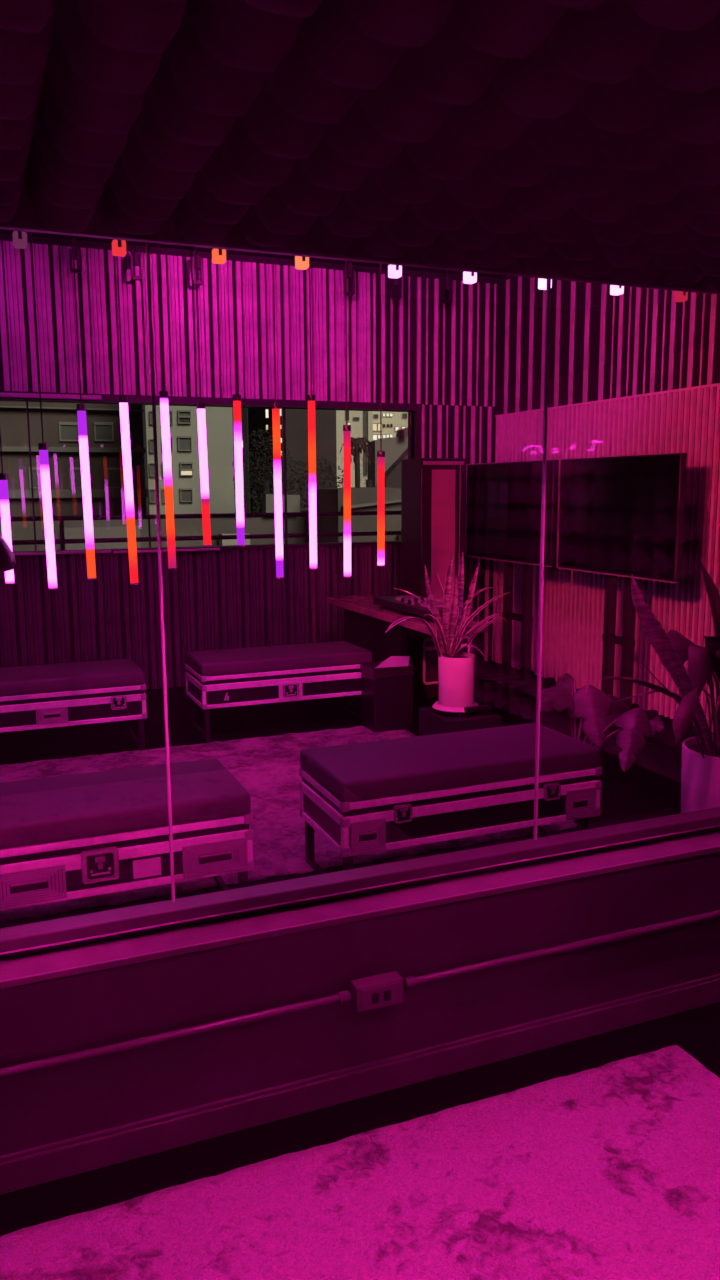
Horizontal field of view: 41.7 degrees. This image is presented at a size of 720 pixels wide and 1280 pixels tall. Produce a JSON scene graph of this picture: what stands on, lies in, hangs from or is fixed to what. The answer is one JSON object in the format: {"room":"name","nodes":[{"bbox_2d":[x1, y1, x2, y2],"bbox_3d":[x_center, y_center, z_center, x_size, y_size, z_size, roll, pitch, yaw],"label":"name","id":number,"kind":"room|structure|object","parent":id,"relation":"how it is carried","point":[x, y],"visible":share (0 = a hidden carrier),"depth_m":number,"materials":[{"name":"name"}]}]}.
{"room":"entertainment venue","nodes":[
{"label":"entertainment venue","id":0,"kind":"room"},
{"bbox_2d":[0,233,500,689],"bbox_3d":[-1.960,-1.383,7.917,7.300,3.660,0.178,-4,10,-22],"label":"wall","id":1,"kind":"structure","parent":0,"point":[442,358],"depth_m":8.14,"materials":[{"name":"black"}]},
{"bbox_2d":[0,391,421,555],"bbox_3d":[-2.382,-1.346,7.696,6.350,1.290,0.190,-4,10,-22],"label":"window","id":2,"kind":"structure","parent":1,"relation":"in","point":[5,395],"depth_m":8.11,"materials":[{"name":"grey"}]},
{"bbox_2d":[0,229,507,277],"bbox_3d":[-0.920,-2.823,4.970,7.400,0.100,6.060,-4,10,-22],"label":"ceiling","id":3,"kind":"structure","parent":0,"point":[4,231],"depth_m":7.92,"materials":[{"name":"black"}]},
{"bbox_2d":[0,429,14,584],"bbox_3d":[-1.635,-1.437,4.200,0.043,2.386,0.043,-4,10,-22],"label":"tube","id":4,"kind":"object","parent":3,"relation":"hanging from","point":[4,496],"visible":0.75,"depth_m":4.32,"materials":[{"name":"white plastic"}]},
{"bbox_2d":[0,536,15,572],"bbox_3d":[-1.243,-1.302,2.797,0.292,2.216,0.292,-4,10,-22],"label":"pendant lamp","id":5,"kind":"object","parent":3,"relation":"hanging from","point":[7,558],"visible":1,"depth_m":2.94,"materials":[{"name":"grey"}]},
{"bbox_2d":[30,232,57,589],"bbox_3d":[-1.463,-1.433,4.272,0.046,2.418,0.047,3,10,22],"label":"tube","id":6,"kind":"object","parent":3,"relation":"hanging from","point":[43,447],"visible":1,"depth_m":4.38,"materials":[{"name":"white plastic"}]},
{"bbox_2d":[69,236,81,273],"bbox_3d":[-2.211,-2.998,7.327,0.090,0.281,0.040,-4,10,-22],"label":"spotlight","id":7,"kind":"object","parent":3,"relation":"hanging from","point":[76,252],"visible":0.79,"depth_m":7.32,"materials":[{"name":"black plastic"}]},
{"bbox_2d":[72,236,95,579],"bbox_3d":[-1.297,-1.465,4.336,0.047,2.378,0.048,3,10,22],"label":"tube","id":8,"kind":"object","parent":3,"relation":"hanging from","point":[81,408],"visible":0.98,"depth_m":4.43,"materials":[{"name":"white plastic"}]},
{"bbox_2d":[116,256,138,584],"bbox_3d":[-1.115,-1.462,4.413,0.056,2.411,0.043,-4,10,-22],"label":"tube","id":9,"kind":"object","parent":3,"relation":"hanging from","point":[123,400],"visible":0.98,"depth_m":4.51,"materials":[{"name":"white plastic"}]},
{"bbox_2d":[130,241,142,279],"bbox_3d":[-1.779,-3.021,7.504,0.090,0.298,0.040,-4,10,-22],"label":"spotlight","id":10,"kind":"object","parent":3,"relation":"hanging from","point":[135,258],"visible":0.94,"depth_m":7.49,"materials":[{"name":"black plastic"}]},
{"bbox_2d":[157,243,176,569],"bbox_3d":[-0.939,-1.507,4.479,0.048,2.344,0.049,3,10,22],"label":"tube","id":11,"kind":"object","parent":3,"relation":"hanging from","point":[163,395],"visible":0.99,"depth_m":4.57,"materials":[{"name":"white plastic"}]},
{"bbox_2d":[191,247,203,284],"bbox_3d":[-1.326,-3.052,7.688,0.090,0.301,0.040,-4,10,-22],"label":"spotlight","id":12,"kind":"object","parent":3,"relation":"hanging from","point":[199,260],"visible":0.81,"depth_m":7.68,"materials":[{"name":"black plastic"}]},
{"bbox_2d":[195,247,211,545],"bbox_3d":[-0.774,-1.572,4.538,0.053,2.236,0.043,-4,10,-22],"label":"tube","id":13,"kind":"object","parent":3,"relation":"hanging from","point":[200,405],"visible":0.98,"depth_m":4.63,"materials":[{"name":"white plastic"}]},
{"bbox_2d":[232,250,244,545],"bbox_3d":[-0.611,-1.581,4.604,0.043,2.241,0.043,-4,10,-22],"label":"tube","id":14,"kind":"object","parent":3,"relation":"hanging from","point":[236,397],"visible":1,"depth_m":4.70,"materials":[{"name":"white plastic"}]},
{"bbox_2d":[272,254,283,578],"bbox_3d":[-0.424,-1.510,4.694,0.044,2.412,0.045,3,10,22],"label":"tube","id":15,"kind":"object","parent":3,"relation":"hanging from","point":[275,406],"visible":0.99,"depth_m":4.79,"materials":[{"name":"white plastic"}]},
{"bbox_2d":[307,257,316,568],"bbox_3d":[-0.250,-1.542,4.761,0.043,2.372,0.043,-4,10,-22],"label":"tube","id":16,"kind":"object","parent":3,"relation":"hanging from","point":[311,399],"visible":0.99,"depth_m":4.85,"materials":[{"name":"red plastic"}]},
{"bbox_2d":[343,261,350,576],"bbox_3d":[-0.071,-1.531,4.837,0.044,2.421,0.045,3,10,22],"label":"tube","id":17,"kind":"object","parent":3,"relation":"hanging from","point":[346,428],"visible":0.98,"depth_m":4.93,"materials":[{"name":"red plastic"}]},
{"bbox_2d":[343,261,354,295],"bbox_3d":[-0.095,-3.142,8.187,0.090,0.295,0.040,-4,10,-22],"label":"spotlight","id":18,"kind":"object","parent":3,"relation":"hanging from","point":[350,269],"visible":0.87,"depth_m":8.18,"materials":[{"name":"black plastic"}]},
{"bbox_2d":[377,264,384,565],"bbox_3d":[0.107,-1.569,4.906,0.042,2.370,0.043,3,10,22],"label":"tube","id":19,"kind":"object","parent":3,"relation":"hanging from","point":[380,454],"visible":0.99,"depth_m":5.02,"materials":[{"name":"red plastic"}]},
{"bbox_2d":[390,276,401,299],"bbox_3d":[0.319,-3.170,8.355,0.090,0.298,0.040,-4,10,-22],"label":"spotlight","id":20,"kind":"object","parent":3,"relation":"hanging from","point":[393,281],"visible":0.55,"depth_m":8.35,"materials":[{"name":"black plastic"}]},
{"bbox_2d":[441,270,451,303],"bbox_3d":[0.787,-3.203,8.546,0.090,0.298,0.040,-4,10,-22],"label":"spotlight","id":21,"kind":"object","parent":3,"relation":"hanging from","point":[446,282],"visible":0.95,"depth_m":8.53,"materials":[{"name":"black plastic"}]},
{"bbox_2d":[0,851,719,1155],"bbox_3d":[-0.661,1.056,2.479,5.300,0.540,0.200,-4,10,-22],"label":"wall","id":22,"kind":"structure","parent":0,"point":[41,1020],"depth_m":2.60,"materials":[{"name":"paint"}]},
{"bbox_2d":[0,973,719,1194],"bbox_3d":[-0.619,1.292,2.418,5.300,0.094,0.020,-4,10,-22],"label":"baseboard","id":23,"kind":"structure","parent":22,"relation":"attached to","point":[30,1167],"depth_m":2.63,"materials":[{"name":"black wood"}]},
{"bbox_2d":[0,807,719,959],"bbox_3d":[-0.672,0.750,2.453,5.300,0.063,0.078,-4,10,-22],"label":"sill","id":24,"kind":"structure","parent":22,"relation":"attached to","point":[30,935],"depth_m":2.67,"materials":[{"name":"black metal"}]},
{"bbox_2d":[146,242,174,901],"bbox_3d":[-0.508,-0.132,2.411,0.007,1.694,0.013,-4,10,-22],"label":"joint","id":25,"kind":"object","parent":24,"relation":"on","point":[147,243],"visible":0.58,"depth_m":2.40,"materials":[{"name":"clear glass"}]},
{"bbox_2d":[533,279,550,839],"bbox_3d":[0.547,-0.207,2.840,0.007,1.694,0.013,-4,10,-22],"label":"joint","id":26,"kind":"object","parent":24,"relation":"on","point":[548,289],"visible":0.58,"depth_m":2.83,"materials":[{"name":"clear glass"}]},
{"bbox_2d":[0,830,719,988],"bbox_3d":[-0.662,0.792,2.435,5.300,0.019,0.204,-4,10,-22],"label":"ledge","id":27,"kind":"object","parent":22,"relation":"attached to","point":[28,965],"visible":0.58,"depth_m":2.61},
{"bbox_2d":[0,825,719,982],"bbox_3d":[-0.640,0.777,2.379,5.300,0.032,0.092,-4,10,-22],"label":"edge","id":28,"kind":"structure","parent":27,"relation":"on","point":[47,945],"depth_m":2.61,"materials":[{"name":"grey"}]},
{"bbox_2d":[0,910,719,1077],"bbox_3d":[-0.617,1.022,2.363,5.280,0.031,0.031,-4,10,-22],"label":"conduit","id":29,"kind":"object","parent":22,"relation":"attached to","point":[341,997],"visible":0.96,"depth_m":2.55,"materials":[{"name":"grey"}]},
{"bbox_2d":[351,971,402,1012],"bbox_3d":[0.049,0.979,2.621,0.140,0.076,0.060,-4,10,-22],"label":"outlet box","id":30,"kind":"object","parent":22,"relation":"attached to","point":[374,992],"visible":1,"depth_m":2.60,"materials":[{"name":"grey"}]},
{"bbox_2d":[372,993,378,1003],"bbox_3d":[0.043,0.983,2.590,0.022,0.030,0.006,-4,10,-22],"label":"socket","id":31,"kind":"object","parent":30,"relation":"attached to","point":[375,996],"depth_m":2.59,"materials":[{"name":"black plastic"}]},
{"bbox_2d":[384,990,390,1000],"bbox_3d":[0.076,0.981,2.603,0.022,0.030,0.006,-4,10,-22],"label":"socket","id":32,"kind":"object","parent":30,"relation":"attached to","point":[387,993],"depth_m":2.60,"materials":[{"name":"black plastic"}]},
{"bbox_2d":[0,660,719,1235],"bbox_3d":[-0.278,1.133,4.080,7.600,0.120,9.610,-4,10,-22],"label":"floor","id":33,"kind":"structure","parent":0,"point":[650,788],"depth_m":3.02,"materials":[{"name":"black"}]},
{"bbox_2d":[0,658,146,750],"bbox_3d":[-2.063,0.476,6.138,1.256,0.550,0.563,-4,10,-22],"label":"bench","id":34,"kind":"object","parent":33,"relation":"on","point":[102,691],"visible":1,"depth_m":5.98,"materials":[{"name":"black metal"}]},
{"bbox_2d":[0,658,144,696],"bbox_3d":[-2.067,0.249,6.107,1.248,0.092,0.538,-4,10,-22],"label":"cushion","id":35,"kind":"object","parent":34,"relation":"on","point":[116,675],"depth_m":6.00,"materials":[{"name":"grey fabric"}]},
{"bbox_2d":[0,758,253,910],"bbox_3d":[-1.092,0.862,3.681,1.256,0.550,0.563,-4,10,-22],"label":"bench","id":36,"kind":"object","parent":33,"relation":"on","point":[67,837],"visible":0.99,"depth_m":3.52,"materials":[{"name":"black laminate"}]},
{"bbox_2d":[0,758,250,848],"bbox_3d":[-1.096,0.635,3.650,1.248,0.092,0.538,-4,10,-22],"label":"cushion","id":37,"kind":"object","parent":36,"relation":"on","point":[56,812],"depth_m":3.56,"materials":[{"name":"grey fabric"}]},
{"bbox_2d":[184,641,371,742],"bbox_3d":[-0.585,0.354,6.845,1.256,0.550,0.563,-4,10,-22],"label":"bench","id":38,"kind":"object","parent":33,"relation":"on","point":[222,678],"visible":0.81,"depth_m":6.60,"materials":[{"name":"black laminate"}]},
{"bbox_2d":[185,641,371,676],"bbox_3d":[-0.589,0.127,6.814,1.248,0.092,0.538,-4,10,-22],"label":"cushion","id":39,"kind":"object","parent":38,"relation":"on","point":[335,655],"depth_m":6.64,"materials":[{"name":"grey fabric"}]},
{"bbox_2d":[0,726,576,921],"bbox_3d":[-1.341,0.915,5.037,4.412,0.018,2.342,-4,10,-22],"label":"rug","id":40,"kind":"object","parent":33,"relation":"on","point":[268,767],"visible":0.34,"depth_m":5.31,"materials":[{"name":"grey carpet"}]},
{"bbox_2d":[360,661,413,731],"bbox_3d":[0.193,0.395,6.723,0.312,0.458,0.246,-4,10,-22],"label":"storage box","id":41,"kind":"object","parent":40,"relation":"on","point":[387,693],"visible":0.98,"depth_m":6.62,"materials":[{"name":"black laminate"}]},
{"bbox_2d":[375,656,409,667],"bbox_3d":[0.269,0.158,6.731,0.205,0.005,0.501,2,9,15],"label":"paper sheet","id":42,"kind":"object","parent":41,"relation":"on","point":[392,661],"visible":1,"depth_m":6.71,"materials":[{"name":"grey paper"}]},
{"bbox_2d":[419,707,501,735],"bbox_3d":[0.643,0.591,6.115,0.380,0.257,0.420,-4,10,-22],"label":"plinth","id":43,"kind":"object","parent":40,"relation":"on","point":[432,721],"visible":0.36,"depth_m":5.97,"materials":[{"name":"black"}]},
{"bbox_2d":[431,701,491,717],"bbox_3d":[0.631,0.436,6.070,0.331,0.063,0.314,-4,10,-22],"label":"saucer","id":44,"kind":"object","parent":43,"relation":"on","point":[475,707],"visible":0.73,"depth_m":5.95,"materials":[{"name":"grey ceramic"}]},
{"bbox_2d":[385,553,508,706],"bbox_3d":[0.561,-0.070,5.983,1.091,0.962,0.484,-4,10,-22],"label":"potted plant","id":45,"kind":"object","parent":44,"relation":"on","point":[456,669],"visible":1,"depth_m":5.96,"materials":[{"name":"green plant"}]},
{"bbox_2d":[0,1045,719,1279],"bbox_3d":[0.015,1.544,1.040,3.211,0.020,2.761,-4,10,-22],"label":"rug","id":46,"kind":"object","parent":33,"relation":"on","point":[609,1171],"visible":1,"depth_m":2.24,"materials":[{"name":"carpet"}]},
{"bbox_2d":[327,595,487,704],"bbox_3d":[0.298,0.152,7.312,0.420,0.790,2.017,-4,10,-22],"label":"desk","id":47,"kind":"object","parent":33,"relation":"on","point":[366,623],"visible":0.59,"depth_m":7.25,"materials":[{"name":"black wood"}]},
{"bbox_2d":[374,595,473,621],"bbox_3d":[0.451,-0.248,6.947,0.340,0.114,0.987,-4,10,-22],"label":"controller","id":48,"kind":"object","parent":47,"relation":"on","point":[407,603],"visible":0.71,"depth_m":6.89,"materials":[{"name":"grey plastic"}]},
{"bbox_2d":[401,458,464,633],"bbox_3d":[0.636,-0.595,8.287,0.425,1.955,0.406,-4,10,-22],"label":"door","id":49,"kind":"structure","parent":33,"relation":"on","point":[432,489],"depth_m":8.05,"materials":[{"name":"grey"}]},
{"bbox_2d":[407,633,469,703],"bbox_3d":[0.616,0.215,7.691,0.422,0.542,0.411,-4,10,-22],"label":"chair","id":50,"kind":"object","parent":33,"relation":"on","point":[421,649],"visible":0.56,"depth_m":7.53,"materials":[{"name":"black"}]},
{"bbox_2d":[299,723,601,874],"bbox_3d":[0.408,0.759,4.269,1.256,0.550,0.563,-4,10,-22],"label":"bench","id":51,"kind":"object","parent":33,"relation":"on","point":[374,796],"visible":0.94,"depth_m":4.05,"materials":[{"name":"black laminate"}]},
{"bbox_2d":[300,723,600,801],"bbox_3d":[0.405,0.532,4.238,1.248,0.092,0.538,-4,10,-22],"label":"cushion","id":52,"kind":"object","parent":51,"relation":"on","point":[435,765],"depth_m":4.09,"materials":[{"name":"grey fabric"}]},
{"bbox_2d":[465,459,558,688],"bbox_3d":[1.310,-0.583,8.222,0.630,1.903,1.408,-4,10,-22],"label":"television","id":53,"kind":"object","parent":33,"relation":"on","point":[503,499],"visible":0.94,"depth_m":8.10,"materials":[{"name":"black plastic"}]},
{"bbox_2d":[536,673,663,778],"bbox_3d":[1.294,0.573,5.088,0.648,0.648,0.777,3,10,20],"label":"monstera plant","id":54,"kind":"object","parent":33,"relation":"on","point":[605,720],"visible":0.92,"depth_m":5.05,"materials":[{"name":"green plant"}]},
{"bbox_2d":[557,452,686,721],"bbox_3d":[1.870,-0.372,6.879,0.630,1.903,1.358,-4,10,-22],"label":"television","id":55,"kind":"object","parent":33,"relation":"on","point":[623,515],"visible":0.82,"depth_m":6.77,"materials":[{"name":"black plastic"}]},
{"bbox_2d":[602,560,719,812],"bbox_3d":[1.530,0.304,4.534,1.202,1.352,0.486,-4,10,-22],"label":"potted plant","id":56,"kind":"object","parent":33,"relation":"on","point":[700,768],"visible":0.97,"depth_m":4.50,"materials":[{"name":"green plant"}]},
{"bbox_2d":[499,276,719,414],"bbox_3d":[2.460,-1.209,6.655,0.136,3.660,5.820,-4,10,-22],"label":"wall","id":57,"kind":"structure","parent":0,"point":[603,345],"depth_m":7.61,"materials":[{"name":"black"}]},
{"bbox_2d":[492,383,719,731],"bbox_3d":[2.415,-0.569,6.666,0.076,2.392,5.650,-4,10,-22],"label":"wall panel","id":58,"kind":"object","parent":57,"relation":"attached to","point":[686,420],"visible":0.42,"depth_m":7.37,"materials":[{"name":"pink"}]},
{"bbox_3d":[-0.034,-0.808,0.609,5.300,0.115,3.240,-4,10,-22],"label":"ceiling","id":59,"kind":"structure","parent":0,"visible":0},
{"bbox_2d":[0,0,719,292],"bbox_3d":[-0.048,-0.697,0.610,5.180,0.104,3.108,-4,10,-22],"label":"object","id":60,"kind":"structure","parent":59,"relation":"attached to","point":[550,136],"depth_m":1.49,"materials":[{"name":"grey"}]},
{"bbox_2d":[0,184,719,294],"bbox_3d":[-0.628,-0.929,2.050,5.300,0.092,0.024,-4,10,-22],"label":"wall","id":61,"kind":"structure","parent":59,"relation":"attached to","point":[25,218],"depth_m":2.22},
{"bbox_3d":[-2.214,0.362,8.981,9.800,0.120,1.040,-4,10,-22],"label":"floor","id":62,"kind":"structure","parent":0,"visible":0},
{"bbox_2d":[0,511,400,549],"bbox_3d":[-2.360,-0.476,9.194,9.400,1.469,0.044,-4,10,-22],"label":"balcony railing","id":63,"kind":"object","parent":62,"relation":"on","point":[61,519],"visible":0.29,"depth_m":9.35,"materials":[{"name":"grey metal"}]},
{"bbox_3d":[0.202,-0.549,2.604,7.200,3.660,0.150,-4,10,-22],"label":"wall header","id":64,"kind":"structure","parent":0,"visible":0},
{"bbox_3d":[-0.733,-1.022,2.293,5.200,0.020,0.130,-4,10,-22],"label":"rail","id":65,"kind":"object","parent":64,"relation":"attached to","visible":0},
{"bbox_2d":[13,230,27,248],"bbox_3d":[-0.831,-0.986,2.305,0.032,0.053,0.034,-4,10,-22],"label":"lamp","id":66,"kind":"object","parent":65,"relation":"attached to","point":[19,237],"visible":0.82,"depth_m":2.29,"materials":[{"name":"silver metal"}]},
{"bbox_2d":[112,239,125,256],"bbox_3d":[-0.611,-1.003,2.394,0.032,0.051,0.034,-4,10,-22],"label":"lamp","id":67,"kind":"object","parent":65,"relation":"attached to","point":[118,246],"visible":0.82,"depth_m":2.38,"materials":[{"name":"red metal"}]},
{"bbox_2d":[212,248,225,263],"bbox_3d":[-0.372,-1.021,2.491,0.032,0.049,0.034,-4,10,-22],"label":"lamp","id":68,"kind":"object","parent":65,"relation":"attached to","point":[218,255],"visible":0.73,"depth_m":2.48,"materials":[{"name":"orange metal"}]},
{"bbox_2d":[295,256,308,269],"bbox_3d":[-0.158,-1.038,2.578,0.032,0.045,0.034,-4,10,-22],"label":"lamp","id":69,"kind":"object","parent":65,"relation":"attached to","point":[301,263],"visible":0.66,"depth_m":2.57,"materials":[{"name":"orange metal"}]},
{"bbox_2d":[388,265,401,278],"bbox_3d":[0.100,-1.055,2.683,0.032,0.047,0.034,-4,10,-22],"label":"lamp","id":70,"kind":"object","parent":65,"relation":"attached to","point":[394,271],"visible":0.65,"depth_m":2.67,"materials":[{"name":"silver metal"}]},
{"bbox_2d":[463,271,476,283],"bbox_3d":[0.324,-1.072,2.774,0.032,0.045,0.034,-4,10,-22],"label":"lamp","id":71,"kind":"object","parent":65,"relation":"attached to","point":[468,277],"visible":0.63,"depth_m":2.76,"materials":[{"name":"silver metal"}]},
{"bbox_2d":[538,278,551,289],"bbox_3d":[0.563,-1.090,2.871,0.032,0.043,0.034,-4,10,-22],"label":"lamp","id":72,"kind":"object","parent":65,"relation":"attached to","point":[542,283],"visible":0.38,"depth_m":2.86,"materials":[{"name":"silver metal"}]},
{"bbox_2d":[610,285,623,295],"bbox_3d":[0.809,-1.109,2.970,0.032,0.041,0.034,-4,10,-22],"label":"lamp","id":73,"kind":"object","parent":65,"relation":"attached to","point":[616,290],"visible":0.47,"depth_m":2.96,"materials":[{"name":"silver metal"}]},
{"bbox_2d":[674,291,687,301],"bbox_3d":[1.044,-1.123,3.066,0.032,0.045,0.034,-4,10,-22],"label":"lamp","id":74,"kind":"object","parent":65,"relation":"attached to","point":[679,296],"visible":0.59,"depth_m":3.06,"materials":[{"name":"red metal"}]},
{"label":"outside","id":75,"kind":"structure","parent":0,"visible":0},
{"bbox_3d":[7.992,-2.901,86.375,240.000,0.200,132.000,-4,10,-22],"label":"ground","id":76,"kind":"structure","parent":75,"visible":0},
{"bbox_2d":[0,401,147,516],"bbox_3d":[-12.478,-3.679,37.106,7.128,17.118,6.350,-4,10,-23],"label":"building","id":77,"kind":"structure","parent":76,"relation":"on","point":[60,420],"depth_m":34.32,"materials":[{"name":"grey concrete"}]},
{"bbox_2d":[0,519,148,551],"bbox_3d":[-5.983,2.709,18.748,3.670,10.212,1.900,-4,10,-22],"label":"building","id":78,"kind":"structure","parent":76,"relation":"on","point":[73,529],"depth_m":17.39,"materials":[{"name":"grey concrete"}]},
{"bbox_2d":[145,405,234,514],"bbox_3d":[-5.563,-1.969,30.695,2.328,15.680,9.120,-2,9,-12],"label":"building","id":79,"kind":"structure","parent":76,"relation":"on","point":[183,422],"depth_m":25.84,"materials":[{"name":"grey concrete"}]},
{"bbox_2d":[148,494,309,547],"bbox_3d":[-2.558,2.113,21.069,4.126,10.616,2.100,-4,10,-22],"label":"building","id":80,"kind":"structure","parent":76,"relation":"on","point":[252,525],"depth_m":19.65,"materials":[{"name":"grey concrete"}]},
{"bbox_2d":[241,408,248,512],"bbox_3d":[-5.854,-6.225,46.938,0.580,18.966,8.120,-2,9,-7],"label":"building","id":81,"kind":"structure","parent":76,"relation":"on","point":[243,410],"depth_m":42.62,"materials":[{"name":"grey"}]},
{"bbox_2d":[248,408,282,512],"bbox_3d":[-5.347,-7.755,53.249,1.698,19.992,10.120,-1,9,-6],"label":"building","id":82,"kind":"structure","parent":76,"relation":"on","point":[261,418],"depth_m":47.88,"materials":[{"name":"grey"}]},
{"bbox_2d":[232,428,299,512],"bbox_3d":[-2.236,0.911,23.592,1.698,12.201,1.050,-4,10,-22],"label":"tree","id":83,"kind":"object","parent":76,"relation":"on","point":[266,489],"visible":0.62,"depth_m":22.73,"materials":[{"name":"green plant"}]},
{"bbox_2d":[282,409,335,507],"bbox_3d":[-2.362,-5.345,43.346,2.208,18.319,7.000,-1,9,-4],"label":"building","id":84,"kind":"structure","parent":76,"relation":"on","point":[296,419],"depth_m":39.35,"materials":[{"name":"grey concrete"}]},
{"bbox_2d":[271,457,351,507],"bbox_3d":[-1.214,0.975,25.123,2.208,11.579,1.340,-4,10,-22],"label":"tree","id":85,"kind":"object","parent":76,"relation":"on","point":[299,480],"visible":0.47,"depth_m":24.23,"materials":[{"name":"green plant"}]},
{"bbox_2d":[336,410,372,487],"bbox_3d":[-0.447,-10.911,65.390,2.315,22.338,10.120,-1,9,-1],"label":"building","id":86,"kind":"structure","parent":76,"relation":"on","point":[361,422],"depth_m":60.02,"materials":[{"name":"grey concrete"}]},
{"bbox_2d":[338,437,373,486],"bbox_3d":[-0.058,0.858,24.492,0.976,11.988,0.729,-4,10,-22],"label":"palm tree","id":87,"kind":"object","parent":76,"relation":"on","point":[358,444],"visible":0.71,"depth_m":23.55,"materials":[{"name":"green plant"}]},
{"bbox_2d":[316,487,400,542],"bbox_3d":[0.380,2.183,20.115,2.237,10.742,2.100,-4,10,-22],"label":"building","id":88,"kind":"structure","parent":76,"relation":"on","point":[362,498],"depth_m":18.64,"materials":[{"name":"grey concrete"}]},
{"bbox_2d":[357,450,376,486],"bbox_3d":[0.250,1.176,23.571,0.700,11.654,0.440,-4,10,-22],"label":"tree","id":89,"kind":"object","parent":76,"relation":"on","point":[368,483],"visible":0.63,"depth_m":22.71,"materials":[{"name":"green plant"}]},
{"bbox_2d":[367,427,407,487],"bbox_3d":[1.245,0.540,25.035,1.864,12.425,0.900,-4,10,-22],"label":"building","id":90,"kind":"structure","parent":76,"relation":"on","point":[395,448],"depth_m":23.91,"materials":[{"name":"grey concrete"}]},
{"bbox_2d":[373,411,407,440],"bbox_3d":[2.631,-12.522,71.561,3.343,23.536,10.120,0,9,1],"label":"building","id":91,"kind":"structure","parent":76,"relation":"on","point":[392,422],"depth_m":66.13,"materials":[{"name":"grey concrete"}]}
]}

